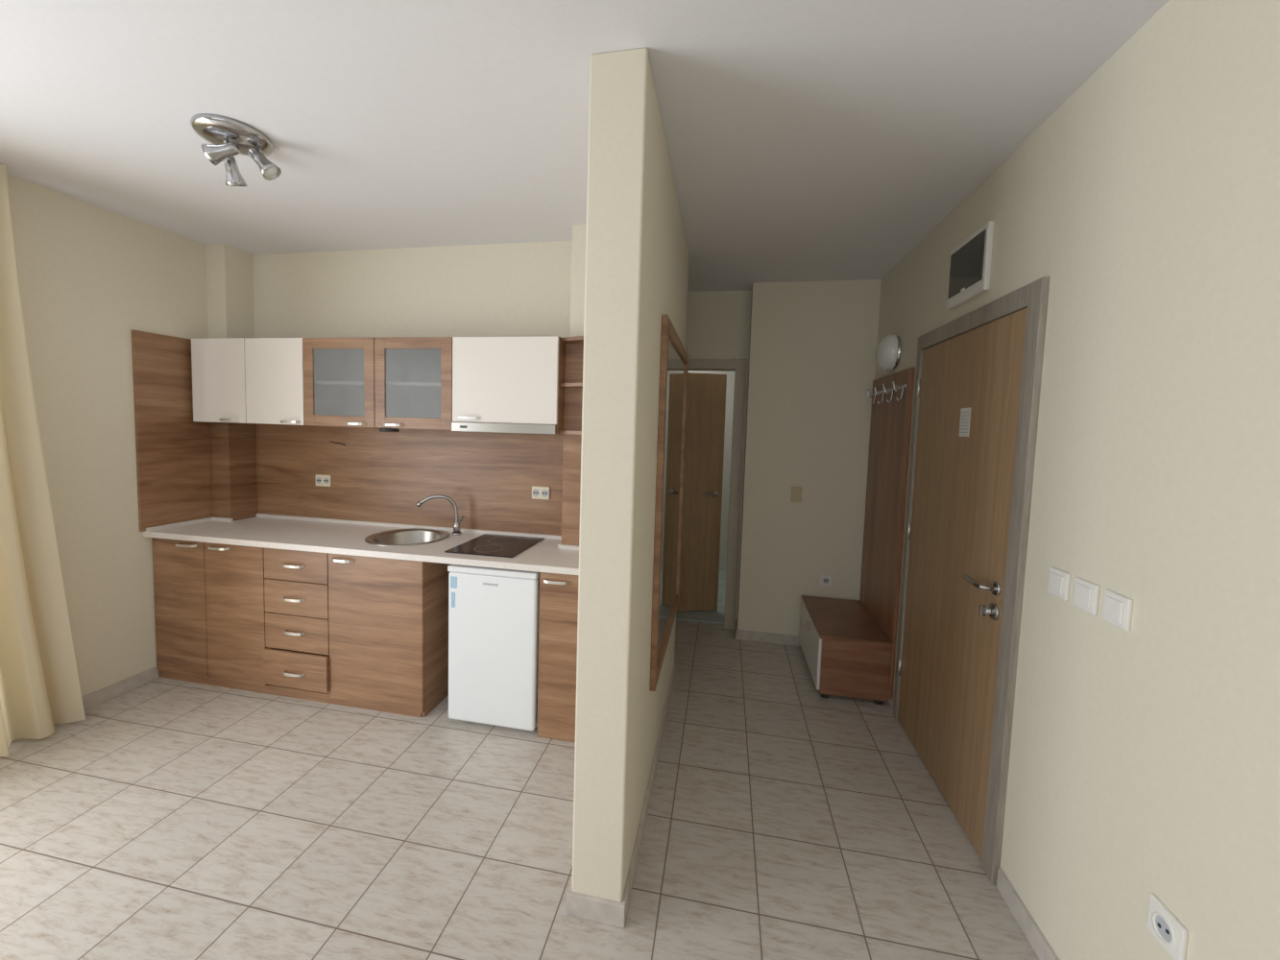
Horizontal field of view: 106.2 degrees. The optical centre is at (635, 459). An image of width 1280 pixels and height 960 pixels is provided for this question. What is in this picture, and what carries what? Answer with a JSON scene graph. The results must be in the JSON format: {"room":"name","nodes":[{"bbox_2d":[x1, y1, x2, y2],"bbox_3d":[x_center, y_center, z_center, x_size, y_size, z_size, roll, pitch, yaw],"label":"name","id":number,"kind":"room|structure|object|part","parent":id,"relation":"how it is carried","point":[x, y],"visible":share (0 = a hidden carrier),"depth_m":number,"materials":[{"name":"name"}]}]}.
{"room":"studio apartment","nodes":[
{"label":"studio apartment","id":0,"kind":"room"},
{"bbox_2d":[7,174,213,697],"bbox_3d":[-3.261,0.104,0.689,0.200,2.607,5.740,2,4,10],"label":"wall","id":1,"kind":"structure","parent":0,"point":[90,276],"depth_m":2.52,"materials":[{"name":"beige paint"}]},
{"bbox_2d":[11,667,156,742],"bbox_3d":[-2.881,1.272,2.426,0.012,0.072,0.790,2,4,10],"label":"baseboard","id":2,"kind":"structure","parent":1,"relation":"attached to","point":[93,699],"depth_m":2.63,"materials":[{"name":"tile"}]},
{"bbox_2d":[205,243,258,521],"bbox_3d":[-2.627,-0.039,3.150,0.140,2.607,0.180,2,4,10],"label":"wall column","id":3,"kind":"structure","parent":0,"point":[229,280],"depth_m":3.01,"materials":[{"name":"beige paint"}]},
{"bbox_2d":[252,238,688,683],"bbox_3d":[-1.199,0.007,3.099,2.968,2.607,0.240,2,4,10],"label":"wall","id":4,"kind":"structure","parent":0,"point":[512,289],"depth_m":2.94,"materials":[{"name":"beige paint"}]},
{"bbox_2d":[131,330,583,545],"bbox_3d":[-1.352,-0.112,2.701,2.800,1.122,0.581,2,4,10],"label":"backsplash","id":5,"kind":"structure","parent":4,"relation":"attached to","point":[377,476],"depth_m":2.94,"materials":[{"name":"brown wood"}]},
{"bbox_3d":[-2.738,-0.164,2.857,0.017,1.122,0.383,2,4,10],"label":"panel","id":6,"kind":"part","parent":5,"relation":"part of","materials":[{"name":"brown wood"}]},
{"bbox_2d":[315,474,331,486],"bbox_3d":[-2.025,0.135,3.115,0.110,0.075,0.013,2,4,10],"label":"wall socket","id":7,"kind":"object","parent":5,"relation":"attached to","point":[321,480],"depth_m":3.11,"materials":[{"name":"white plastic"}]},
{"bbox_2d":[191,337,565,434],"bbox_3d":[-1.515,-0.430,2.821,2.318,0.521,0.330,2,4,10],"label":"upper cabinet","id":8,"kind":"object","parent":5,"relation":"attached to","point":[390,384],"depth_m":2.67,"materials":[{"name":"white wood"}]},
{"bbox_3d":[-1.444,0.107,3.019,2.207,0.637,0.017,2,4,10],"label":"panel","id":9,"kind":"part","parent":5,"relation":"part of","materials":[{"name":"brown wood"}]},
{"bbox_2d":[451,421,560,434],"bbox_3d":[-0.675,-0.176,2.687,0.590,0.050,0.314,2,4,10],"label":"range hood","id":10,"kind":"object","parent":5,"relation":"attached to","point":[551,429],"visible":0.78,"depth_m":2.53,"materials":[{"name":"silver metal"}]},
{"bbox_2d":[531,485,549,499],"bbox_3d":[-0.561,0.196,2.845,0.110,0.075,0.013,2,4,10],"label":"wall socket","id":11,"kind":"object","parent":5,"relation":"attached to","point":[538,493],"depth_m":2.84,"materials":[{"name":"white plastic"}]},
{"bbox_2d":[559,336,583,434],"bbox_3d":[-0.182,-0.376,2.458,0.434,0.500,0.161,2,4,10],"label":"corner shelf","id":12,"kind":"object","parent":5,"relation":"attached to","point":[577,339],"visible":0.37,"depth_m":2.49,"materials":[{"name":"brown wood"}]},
{"bbox_3d":[-0.189,-0.136,2.474,0.434,0.018,0.161,2,4,10],"label":"shelf","id":13,"kind":"part","parent":12,"relation":"part of","materials":[{"name":"brown wood"}]},
{"bbox_3d":[-0.182,-0.382,2.458,0.434,0.018,0.161,2,4,10],"label":"shelf","id":14,"kind":"part","parent":12,"relation":"part of","materials":[{"name":"brown wood"}]},
{"bbox_3d":[-0.175,-0.617,2.442,0.434,0.018,0.161,2,4,10],"label":"shelf","id":15,"kind":"part","parent":12,"relation":"part of","materials":[{"name":"brown wood"}]},
{"bbox_2d":[0,570,1038,959],"bbox_3d":[-0.884,1.471,1.681,4.624,0.132,8.400,2,4,10],"label":"floor","id":16,"kind":"structure","parent":0,"point":[176,820],"depth_m":1.81,"materials":[{"name":"tile"}]},
{"bbox_2d":[151,537,451,717],"bbox_3d":[-1.907,0.883,2.850,1.731,0.850,0.533,2,4,10],"label":"base cabinet","id":17,"kind":"object","parent":16,"relation":"on","point":[242,617],"depth_m":2.61,"materials":[{"name":"brown wood"}]},
{"bbox_2d":[143,513,579,575],"bbox_3d":[-1.369,0.454,2.739,2.800,0.051,0.545,2,4,10],"label":"countertop","id":18,"kind":"structure","parent":17,"relation":"on","point":[344,537],"depth_m":2.67,"materials":[{"name":"white laminate"}]},
{"bbox_2d":[364,528,450,546],"bbox_3d":[-1.313,0.518,2.785,0.444,0.156,0.444,2,4,10],"label":"sink","id":19,"kind":"object","parent":18,"relation":"in","point":[407,537],"depth_m":2.91,"materials":[{"name":"silver metal"}]},
{"bbox_2d":[415,494,464,535],"bbox_3d":[-1.136,0.327,2.842,0.280,0.242,0.136,2,4,10],"label":"kitchen faucet","id":20,"kind":"object","parent":18,"relation":"on","point":[456,523],"depth_m":2.85,"materials":[{"name":"silver metal"}]},
{"bbox_2d":[444,533,544,557],"bbox_3d":[-0.759,0.469,2.647,0.375,0.007,0.430,2,4,10],"label":"cooktop","id":21,"kind":"object","parent":18,"relation":"in","point":[486,544],"visible":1,"depth_m":2.61,"materials":[{"name":"black glass"}]},
{"bbox_2d":[447,564,540,730],"bbox_3d":[-0.684,0.944,2.611,0.474,0.832,0.440,2,4,10],"label":"mini fridge","id":22,"kind":"object","parent":16,"relation":"on","point":[494,614],"visible":0.67,"depth_m":2.39,"materials":[{"name":"white metal"}]},
{"bbox_2d":[537,572,579,742],"bbox_3d":[-0.239,0.959,2.455,0.432,0.849,0.325,2,4,10],"label":"base cabinet","id":23,"kind":"object","parent":16,"relation":"on","point":[558,592],"depth_m":2.35,"materials":[{"name":"brown wood"}]},
{"bbox_2d":[571,48,685,902],"bbox_3d":[0.034,0.111,2.081,0.165,2.607,1.318,2,4,10],"label":"wall partition","id":24,"kind":"structure","parent":16,"relation":"on","point":[636,237],"depth_m":1.45,"materials":[{"name":"beige paint"}]},
{"bbox_2d":[565,663,676,927],"bbox_3d":[0.018,1.368,2.282,0.189,0.072,1.582,2,4,10],"label":"baseboard","id":25,"kind":"structure","parent":24,"relation":"attached to","point":[578,905],"depth_m":1.52,"materials":[{"name":"beige tile"}]},
{"bbox_2d":[649,313,688,691],"bbox_3d":[0.187,0.156,2.393,0.023,1.485,1.055,2,4,10],"label":"wall mirror","id":26,"kind":"object","parent":24,"relation":"attached to","point":[674,358],"depth_m":2.18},
{"bbox_2d":[798,595,893,705],"bbox_3d":[1.307,1.196,3.096,0.412,0.385,0.695,2,4,10],"label":"cabinet","id":27,"kind":"object","parent":16,"relation":"on","point":[847,653],"visible":1,"depth_m":2.79,"materials":[{"name":"brown wood"}]},
{"bbox_2d":[569,224,586,337],"bbox_3d":[-0.149,0.066,2.682,0.417,2.607,0.200,2,4,10],"label":"wall column","id":28,"kind":"structure","parent":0,"point":[579,232],"depth_m":2.55,"materials":[{"name":"beige paint"}]},
{"bbox_2d":[0,0,1169,291],"bbox_3d":[-0.803,-1.243,1.502,4.624,0.120,8.400,2,4,10],"label":"ceiling","id":29,"kind":"structure","parent":0,"point":[807,140],"depth_m":1.61,"materials":[{"name":"paint"}]},
{"bbox_2d":[0,164,85,756],"bbox_3d":[-2.812,0.028,1.974,0.139,2.577,0.696,2,4,10],"label":"curtain","id":30,"kind":"object","parent":29,"relation":"hanging from","point":[40,689],"visible":1,"depth_m":2.18,"materials":[{"name":"beige fabric"}]},
{"bbox_2d":[190,113,281,186],"bbox_3d":[-1.505,-1.146,1.808,0.259,0.156,0.242,2,4,10],"label":"ceiling spotlight","id":31,"kind":"object","parent":29,"relation":"attached to","point":[229,137],"depth_m":1.78,"materials":[{"name":"silver metal"}]},
{"bbox_2d":[688,370,735,571],"bbox_3d":[0.430,-0.047,4.653,2.251,2.607,1.505,2,4,10],"label":"wall","id":32,"kind":"structure","parent":0,"point":[730,390],"depth_m":5.22,"materials":[{"name":"paint"}]},
{"bbox_2d":[685,290,751,628],"bbox_3d":[0.085,-0.007,3.892,1.551,2.607,0.120,2,4,10],"label":"wall","id":33,"kind":"structure","parent":0,"point":[717,322],"depth_m":3.67,"materials":[{"name":"beige paint"}]},
{"bbox_2d":[676,372,726,611],"bbox_3d":[0.375,0.283,3.965,0.715,1.995,0.103,1,4,-8],"label":"door","id":34,"kind":"structure","parent":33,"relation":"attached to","point":[706,400],"depth_m":4.00,"materials":[{"name":"brown wood"}]},
{"bbox_3d":[0.620,0.287,3.979,0.124,0.018,0.058,1,4,-8],"label":"lever","id":35,"kind":"part","parent":34,"relation":"part of","materials":[{"name":"silver metal"}]},
{"bbox_2d":[688,359,747,629],"bbox_3d":[0.371,0.264,3.844,0.915,2.090,0.142,2,4,10],"label":"frame","id":36,"kind":"object","parent":33,"relation":"attached to","point":[739,366],"visible":0.48,"depth_m":3.69,"materials":[{"name":"wood"}]},
{"bbox_2d":[737,279,881,635],"bbox_3d":[1.249,0.047,3.601,0.848,2.607,0.350,2,4,10],"label":"wall","id":37,"kind":"structure","parent":0,"point":[812,346],"depth_m":3.42,"materials":[{"name":"beige paint"}]},
{"bbox_2d":[735,619,800,646],"bbox_3d":[0.366,1.302,3.432,2.379,0.072,0.835,2,4,10],"label":"baseboard","id":38,"kind":"structure","parent":37,"relation":"attached to","point":[779,639],"depth_m":3.54,"materials":[{"name":"beige tile"}]},
{"bbox_2d":[790,485,802,502],"bbox_3d":[1.156,0.248,3.446,0.075,0.115,0.015,2,4,10],"label":"light switch","id":39,"kind":"object","parent":37,"relation":"attached to","point":[796,492],"visible":1,"depth_m":3.44,"materials":[{"name":"beige plastic"}]},
{"bbox_2d":[819,574,832,586],"bbox_3d":[1.366,0.866,3.444,0.085,0.085,0.014,2,4,10],"label":"wall socket","id":40,"kind":"object","parent":37,"relation":"attached to","point":[825,580],"visible":1,"depth_m":3.44,"materials":[{"name":"white plastic"}]},
{"bbox_2d":[874,0,1279,959],"bbox_3d":[1.181,0.256,0.393,0.200,2.607,6.775,2,4,10],"label":"wall","id":41,"kind":"structure","parent":0,"point":[1145,760],"depth_m":1.14,"materials":[{"name":"beige paint"}]},
{"bbox_2d":[859,367,915,700],"bbox_3d":[1.514,0.410,3.018,0.083,1.875,0.690,2,4,10],"label":"coat rack","id":42,"kind":"object","parent":41,"relation":"attached to","point":[892,395],"visible":0.99,"depth_m":2.90,"materials":[{"name":"brown wood"}]},
{"bbox_3d":[1.560,-0.430,2.963,0.006,0.016,0.600,2,4,10],"label":"rail","id":43,"kind":"part","parent":42,"relation":"part of","materials":[{"name":"silver metal"}]},
{"bbox_2d":[875,333,901,371],"bbox_3d":[1.528,-0.655,2.936,0.116,0.226,0.226,2,4,10],"label":"wall lamp","id":44,"kind":"object","parent":41,"relation":"attached to","point":[888,352],"visible":1,"depth_m":2.86,"materials":[{"name":"white glass"}]},
{"bbox_2d":[897,658,901,676],"bbox_3d":[1.430,1.124,2.599,0.016,0.090,0.016,2,4,10],"label":"hinge","id":45,"kind":"object","parent":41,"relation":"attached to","point":[900,661],"visible":1,"depth_m":2.59,"materials":[{"name":"silver metal"}]},
{"bbox_2d":[906,522,911,539],"bbox_3d":[1.452,0.376,2.549,0.016,0.090,0.016,2,4,10],"label":"hinge","id":46,"kind":"object","parent":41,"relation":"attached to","point":[908,523],"visible":1,"depth_m":2.54,"materials":[{"name":"silver metal"}]},
{"bbox_2d":[916,379,920,397],"bbox_3d":[1.474,-0.372,2.500,0.016,0.090,0.016,2,4,10],"label":"hinge","id":47,"kind":"object","parent":41,"relation":"attached to","point":[918,380],"visible":1,"depth_m":2.49,"materials":[{"name":"silver metal"}]},
{"bbox_2d":[897,307,1027,860],"bbox_3d":[1.383,0.451,2.114,0.012,1.989,0.887,2,4,10],"label":"leaf","id":48,"kind":"object","parent":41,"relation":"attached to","point":[962,491],"visible":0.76,"depth_m":2.00,"materials":[{"name":"brown wood"}]},
{"bbox_2d":[959,408,970,436],"bbox_3d":[1.383,-0.157,2.017,0.002,0.120,0.085,2,4,10],"label":"notice","id":49,"kind":"object","parent":48,"relation":"attached to","point":[965,413],"visible":1,"depth_m":2.01,"materials":[{"name":"white paper"}]},
{"bbox_2d":[960,411,968,433],"bbox_3d":[1.382,-0.157,2.017,0.001,0.087,0.065,2,4,10],"label":"print","id":50,"kind":"object","parent":49,"relation":"attached to","point":[964,416],"depth_m":2.02,"materials":[{"name":"grey paper"}]},
{"bbox_2d":[961,573,995,591],"bbox_3d":[1.283,0.460,1.803,0.053,0.020,0.145,2,4,10],"label":"lever","id":51,"kind":"object","parent":48,"relation":"attached to","point":[969,579],"visible":1,"depth_m":1.76,"materials":[{"name":"silver metal"}]},
{"bbox_2d":[985,607,993,615],"bbox_3d":[1.287,0.550,1.744,0.033,0.026,0.026,2,4,10],"label":"cylinder","id":52,"kind":"object","parent":48,"relation":"attached to","point":[989,611],"visible":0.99,"depth_m":1.74,"materials":[{"name":"silver metal"}]},
{"bbox_2d":[978,604,986,616],"bbox_3d":[1.264,0.549,1.748,0.019,0.040,0.010,2,4,10],"label":"thumb turn","id":53,"kind":"object","parent":52,"relation":"attached to","point":[982,608],"visible":1,"depth_m":1.74,"materials":[{"name":"silver metal"}]},
{"bbox_2d":[988,603,999,620],"bbox_3d":[1.298,0.550,1.742,0.010,0.060,0.060,2,4,10],"label":"escutcheon","id":54,"kind":"object","parent":48,"relation":"attached to","point":[996,615],"visible":0.83,"depth_m":1.73,"materials":[{"name":"silver metal"}]},
{"bbox_2d":[990,580,1000,596],"bbox_3d":[1.302,0.466,1.736,0.009,0.052,0.052,2,4,10],"label":"rosette","id":55,"kind":"object","parent":48,"relation":"attached to","point":[997,592],"visible":0.88,"depth_m":1.72,"materials":[{"name":"silver metal"}]},
{"bbox_2d":[946,220,994,310],"bbox_3d":[1.414,-0.812,2.043,0.031,0.265,0.325,2,4,10],"label":"box","id":56,"kind":"object","parent":41,"relation":"attached to","point":[971,260],"visible":1,"depth_m":1.99,"materials":[{"name":"white plastic"}]},
{"bbox_2d":[892,276,1050,885],"bbox_3d":[1.377,0.418,2.103,0.023,2.072,1.017,2,4,10],"label":"door frame","id":57,"kind":"structure","parent":41,"relation":"attached to","point":[1034,296],"depth_m":1.64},
{"bbox_2d":[891,697,1059,959],"bbox_3d":[0.955,1.543,0.047,0.012,0.072,5.460,2,4,10],"label":"baseboard","id":58,"kind":"structure","parent":41,"relation":"attached to","point":[1027,925],"depth_m":1.51,"materials":[{"name":"tile"}]},
{"bbox_2d":[924,307,1026,349],"bbox_3d":[1.385,0.453,2.113,0.008,2.001,0.894,2,4,10],"label":"seal","id":59,"kind":"object","parent":41,"relation":"attached to","point":[1026,307],"visible":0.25,"depth_m":1.92,"materials":[{"name":"black plastic"}]},
{"bbox_2d":[1047,566,1071,601],"bbox_3d":[1.259,0.368,1.430,0.016,0.082,0.082,2,4,10],"label":"light switch","id":60,"kind":"object","parent":41,"relation":"attached to","point":[1059,581],"visible":1,"depth_m":1.42,"materials":[{"name":"white plastic"}]},
{"bbox_2d":[1073,577,1100,615],"bbox_3d":[1.238,0.375,1.322,0.016,0.082,0.082,2,4,10],"label":"light switch","id":61,"kind":"object","parent":41,"relation":"attached to","point":[1086,595],"visible":1,"depth_m":1.31,"materials":[{"name":"white plastic"}]},
{"bbox_2d":[1101,589,1133,631],"bbox_3d":[1.219,0.381,1.219,0.016,0.082,0.082,2,4,10],"label":"light switch","id":62,"kind":"object","parent":41,"relation":"attached to","point":[1117,609],"visible":1,"depth_m":1.21,"materials":[{"name":"white plastic"}]},
{"bbox_2d":[1146,893,1188,959],"bbox_3d":[1.162,1.028,1.052,0.014,0.085,0.085,2,4,10],"label":"wall socket","id":63,"kind":"object","parent":41,"relation":"attached to","point":[1163,925],"visible":1,"depth_m":1.04,"materials":[{"name":"white plastic"}]}
]}

